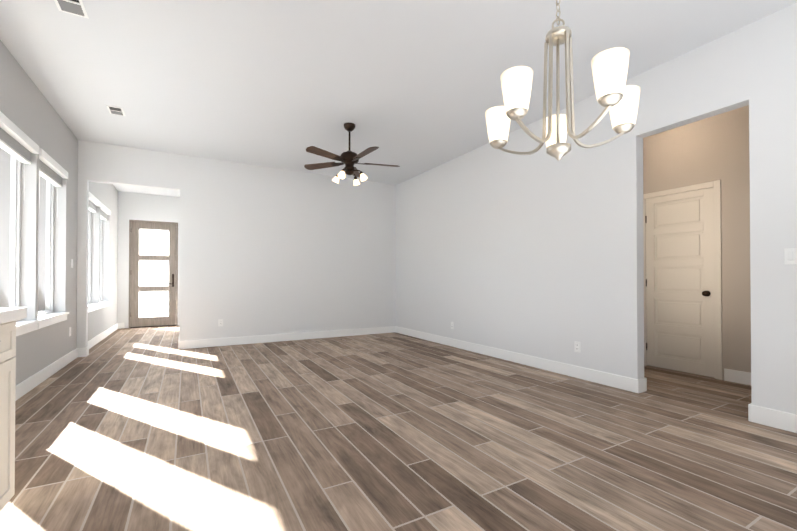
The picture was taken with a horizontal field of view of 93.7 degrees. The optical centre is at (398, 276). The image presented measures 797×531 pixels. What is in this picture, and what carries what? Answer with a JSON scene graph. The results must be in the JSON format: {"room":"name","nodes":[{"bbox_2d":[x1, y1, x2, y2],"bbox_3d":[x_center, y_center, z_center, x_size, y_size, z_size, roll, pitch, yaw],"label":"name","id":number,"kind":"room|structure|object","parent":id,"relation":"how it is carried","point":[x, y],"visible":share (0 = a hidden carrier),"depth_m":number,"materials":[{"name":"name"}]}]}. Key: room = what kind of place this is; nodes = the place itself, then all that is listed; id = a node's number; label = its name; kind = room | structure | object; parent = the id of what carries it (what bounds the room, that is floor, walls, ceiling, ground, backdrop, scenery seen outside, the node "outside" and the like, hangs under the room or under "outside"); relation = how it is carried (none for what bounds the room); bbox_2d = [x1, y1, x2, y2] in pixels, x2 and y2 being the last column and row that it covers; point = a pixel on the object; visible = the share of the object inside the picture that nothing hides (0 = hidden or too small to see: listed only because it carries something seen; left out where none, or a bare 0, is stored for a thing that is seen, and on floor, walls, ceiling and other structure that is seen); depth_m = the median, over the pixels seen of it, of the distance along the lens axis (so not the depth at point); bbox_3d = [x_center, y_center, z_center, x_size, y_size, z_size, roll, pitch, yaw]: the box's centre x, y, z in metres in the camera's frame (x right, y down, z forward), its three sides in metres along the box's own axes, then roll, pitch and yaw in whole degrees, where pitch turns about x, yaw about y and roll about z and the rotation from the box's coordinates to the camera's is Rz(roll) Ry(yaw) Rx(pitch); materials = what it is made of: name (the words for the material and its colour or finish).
{"room":"empty living room","nodes":[
{"label":"empty living room","id":0,"kind":"room"},
{"bbox_2d":[0,40,117,384],"bbox_3d":[-2.918,-0.426,2.162,0.270,3.050,14.200,0,-1,-29],"label":"wall","id":1,"kind":"structure","parent":0,"point":[27,108],"depth_m":4.45,"materials":[{"name":"grey paint"}]},
{"bbox_2d":[0,148,40,335],"bbox_3d":[-3.560,-0.403,3.303,0.335,1.874,1.070,0,-1,-29],"label":"window","id":2,"kind":"structure","parent":1,"relation":"in","point":[10,222],"depth_m":3.68,"materials":[{"name":"glass"}]},
{"bbox_2d":[0,111,38,173],"bbox_3d":[-3.479,-0.939,3.354,0.122,0.797,0.992,0,-1,-29],"label":"window blind","id":3,"kind":"object","parent":2,"relation":"attached to","point":[17,143],"visible":1,"depth_m":3.40,"materials":[{"name":"white plastic"}]},
{"bbox_2d":[15,348,82,400],"bbox_3d":[-3.402,1.044,3.311,0.030,0.130,4.400,0,-1,-29],"label":"baseboard","id":4,"kind":"structure","parent":1,"relation":"attached to","point":[25,386],"depth_m":4.01,"materials":[{"name":"white"}]},
{"bbox_2d":[38,176,68,328],"bbox_3d":[-4.087,-0.394,4.235,0.335,1.874,1.070,0,-1,-29],"label":"window","id":5,"kind":"structure","parent":1,"relation":"in","point":[47,316],"depth_m":4.61,"materials":[{"name":"grey plastic"}]},
{"bbox_2d":[39,148,67,216],"bbox_3d":[-4.006,-0.931,4.285,0.122,0.797,0.992,0,-1,-29],"label":"window blind","id":6,"kind":"object","parent":5,"relation":"attached to","point":[52,171],"visible":0.58,"depth_m":4.27,"materials":[{"name":"white plastic"}]},
{"bbox_2d":[89,192,100,212],"bbox_3d":[-5.049,-0.914,6.131,0.122,0.797,0.892,0,-1,-29],"label":"window blind","id":7,"kind":"object","parent":1,"relation":"attached to","point":[94,202],"visible":0.44,"depth_m":6.22,"materials":[{"name":"white plastic"}]},
{"bbox_2d":[88,211,101,312],"bbox_3d":[-5.130,-0.378,6.080,0.335,1.874,0.970,0,-1,-29],"label":"window","id":8,"kind":"structure","parent":1,"relation":"in","point":[93,307],"depth_m":6.43,"materials":[{"name":"grey plastic"}]},
{"bbox_2d":[83,323,118,354],"bbox_3d":[-5.383,1.075,6.798,0.015,0.130,3.380,0,-1,-29],"label":"baseboard","id":9,"kind":"structure","parent":1,"relation":"attached to","point":[101,336],"depth_m":6.51,"materials":[{"name":"white"}]},
{"bbox_2d":[100,203,110,220],"bbox_3d":[-5.526,-0.907,6.975,0.122,0.797,0.892,0,-1,-29],"label":"window blind","id":10,"kind":"object","parent":1,"relation":"attached to","point":[105,211],"visible":0.6,"depth_m":7.00,"materials":[{"name":"white plastic"}]},
{"bbox_2d":[100,218,110,308],"bbox_3d":[-5.608,-0.371,6.925,0.335,1.874,0.970,0,-1,-29],"label":"window","id":11,"kind":"structure","parent":1,"relation":"in","point":[105,304],"depth_m":7.28,"materials":[{"name":"grey plastic"}]},
{"bbox_2d":[117,191,179,327],"bbox_3d":[-5.666,-0.369,8.678,1.360,3.050,0.150,0,-1,-29],"label":"wall","id":12,"kind":"structure","parent":0,"point":[145,207],"depth_m":8.40,"materials":[{"name":"white paint"}]},
{"bbox_2d":[129,220,177,327],"bbox_3d":[-5.663,-0.065,8.661,0.946,2.434,0.173,0,-1,-29],"label":"front door","id":13,"kind":"structure","parent":12,"relation":"in","point":[135,288],"depth_m":8.63,"materials":[{"name":"brown wood"}]},
{"bbox_2d":[77,140,395,347],"bbox_3d":[-2.256,-0.387,6.568,5.220,3.050,0.120,0,-1,-29],"label":"wall","id":14,"kind":"structure","parent":0,"point":[264,250],"depth_m":6.45,"materials":[{"name":"white paint"}]},
{"bbox_2d":[218,319,222,325],"bbox_3d":[-2.911,0.754,6.112,0.070,0.116,0.009,0,-1,-29],"label":"electrical outlet","id":15,"kind":"object","parent":14,"relation":"attached to","point":[220,322],"visible":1,"depth_m":6.11,"materials":[{"name":"white plastic"}]},
{"bbox_2d":[178,326,394,348],"bbox_3d":[-1.755,1.075,6.761,3.845,0.130,0.015,0,-1,-29],"label":"baseboard","id":16,"kind":"structure","parent":14,"relation":"attached to","point":[187,344],"depth_m":6.55,"materials":[{"name":"white wood"}]},
{"bbox_2d":[0,326,796,530],"bbox_3d":[-0.089,1.143,3.748,6.770,0.060,14.200,0,-1,-29],"label":"floor","id":17,"kind":"structure","parent":0,"point":[143,429],"depth_m":2.44,"materials":[{"name":"brown wood"}]},
{"bbox_2d":[0,323,15,511],"bbox_3d":[-1.830,0.637,1.193,0.671,0.902,0.764,0,-1,-29],"label":"base cabinet","id":18,"kind":"object","parent":17,"relation":"on","point":[7,330],"depth_m":1.61,"materials":[{"name":"white paint"}]},
{"bbox_2d":[0,307,26,322],"bbox_3d":[-0.814,0.145,-0.574,0.696,0.050,4.896,0,-1,-29],"label":"countertop","id":19,"kind":"structure","parent":18,"relation":"on","point":[7,315],"depth_m":1.60,"materials":[{"name":"white stone"}]},
{"bbox_2d":[0,0,796,196],"bbox_3d":[-0.089,-1.987,3.775,6.770,0.100,14.200,0,-1,-29],"label":"ceiling","id":20,"kind":"structure","parent":0,"point":[411,88],"depth_m":3.42,"materials":[{"name":"white paint"}]},
{"bbox_2d":[54,0,88,18],"bbox_3d":[-2.325,-1.940,2.631,0.170,0.011,0.310,0,-1,-29],"label":"ceiling vent","id":21,"kind":"object","parent":20,"relation":"in","point":[75,7],"visible":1,"depth_m":2.69,"materials":[{"name":"white metal"}]},
{"bbox_2d":[106,105,124,115],"bbox_3d":[-3.281,-1.925,4.342,0.150,0.011,0.240,0,-1,-29],"label":"ceiling vent","id":22,"kind":"object","parent":20,"relation":"in","point":[114,110],"visible":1,"depth_m":4.33,"materials":[{"name":"white metal"}]},
{"bbox_2d":[304,123,399,184],"bbox_3d":[-0.590,-1.564,4.714,1.261,0.730,1.231,0,-1,-29],"label":"ceiling fan","id":23,"kind":"object","parent":20,"relation":"hanging from","point":[349,159],"visible":1,"depth_m":4.69,"materials":[{"name":"brown metal"}]},
{"bbox_2d":[485,0,639,160],"bbox_3d":[0.795,-1.271,1.883,0.738,1.365,0.755,0,-1,-29],"label":"chandelier","id":24,"kind":"object","parent":20,"relation":"hanging from","point":[617,99],"visible":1,"depth_m":1.83,"materials":[{"name":"white glass"}]},
{"bbox_2d":[396,3,796,413],"bbox_3d":[2.590,-0.417,3.179,0.120,3.050,10.550,0,-1,-29],"label":"wall","id":25,"kind":"structure","parent":0,"point":[539,253],"depth_m":3.97,"materials":[{"name":"white paint"}]},
{"bbox_2d":[395,326,642,392],"bbox_3d":[1.126,1.065,5.650,0.045,0.130,4.785,0,-1,-29],"label":"baseboard","id":26,"kind":"structure","parent":25,"relation":"attached to","point":[613,380],"depth_m":4.53,"materials":[{"name":"white"}]},
{"bbox_2d":[574,341,579,352],"bbox_3d":[1.974,0.776,4.125,0.009,0.116,0.070,0,-1,-29],"label":"electrical outlet","id":27,"kind":"object","parent":25,"relation":"attached to","point":[576,346],"visible":1,"depth_m":4.12,"materials":[{"name":"white plastic"}]},
{"bbox_2d":[643,377,646,391],"bbox_3d":[2.067,1.052,4.229,0.015,0.130,1.385,0,-1,-29],"label":"baseboard","id":28,"kind":"structure","parent":25,"relation":"attached to","point":[644,379],"depth_m":3.61,"materials":[{"name":"white"}]},
{"bbox_2d":[748,403,796,432],"bbox_3d":[3.882,1.022,0.776,0.045,0.130,4.815,0,-1,-29],"label":"baseboard","id":29,"kind":"structure","parent":25,"relation":"attached to","point":[782,420],"depth_m":2.74,"materials":[{"name":"white"}]},
{"bbox_2d":[784,248,796,263],"bbox_3d":[2.823,-0.147,2.625,0.015,0.116,0.162,0,-1,-29],"label":"light switch","id":30,"kind":"object","parent":25,"relation":"attached to","point":[790,255],"visible":1,"depth_m":2.67,"materials":[{"name":"white plastic"}]},
{"bbox_2d":[643,105,750,379],"bbox_3d":[3.642,-0.410,3.918,0.120,3.050,3.740,0,-1,-29],"label":"wall","id":31,"kind":"structure","parent":0,"point":[713,148],"depth_m":4.01,"materials":[{"name":"beige paint"}]},
{"bbox_2d":[643,180,721,379],"bbox_3d":[3.301,0.035,4.410,0.146,2.164,0.832,0,-1,-29],"label":"interior door","id":32,"kind":"structure","parent":31,"relation":"in","point":[682,303],"depth_m":4.35,"materials":[{"name":"white paint"}]},
{"bbox_2d":[724,368,750,384],"bbox_3d":[3.974,1.043,3.183,0.015,0.130,1.915,0,-1,-29],"label":"baseboard","id":33,"kind":"structure","parent":31,"relation":"attached to","point":[730,375],"depth_m":3.91,"materials":[{"name":"white"}]},
{"label":"outside","id":34,"kind":"structure","parent":0,"visible":0},
{"bbox_2d":[139,293,168,317],"bbox_3d":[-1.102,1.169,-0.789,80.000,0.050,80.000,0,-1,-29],"label":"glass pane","id":35,"kind":"structure","parent":34,"point":[151,302],"depth_m":17.52,"materials":[{"name":"white"}]}
]}

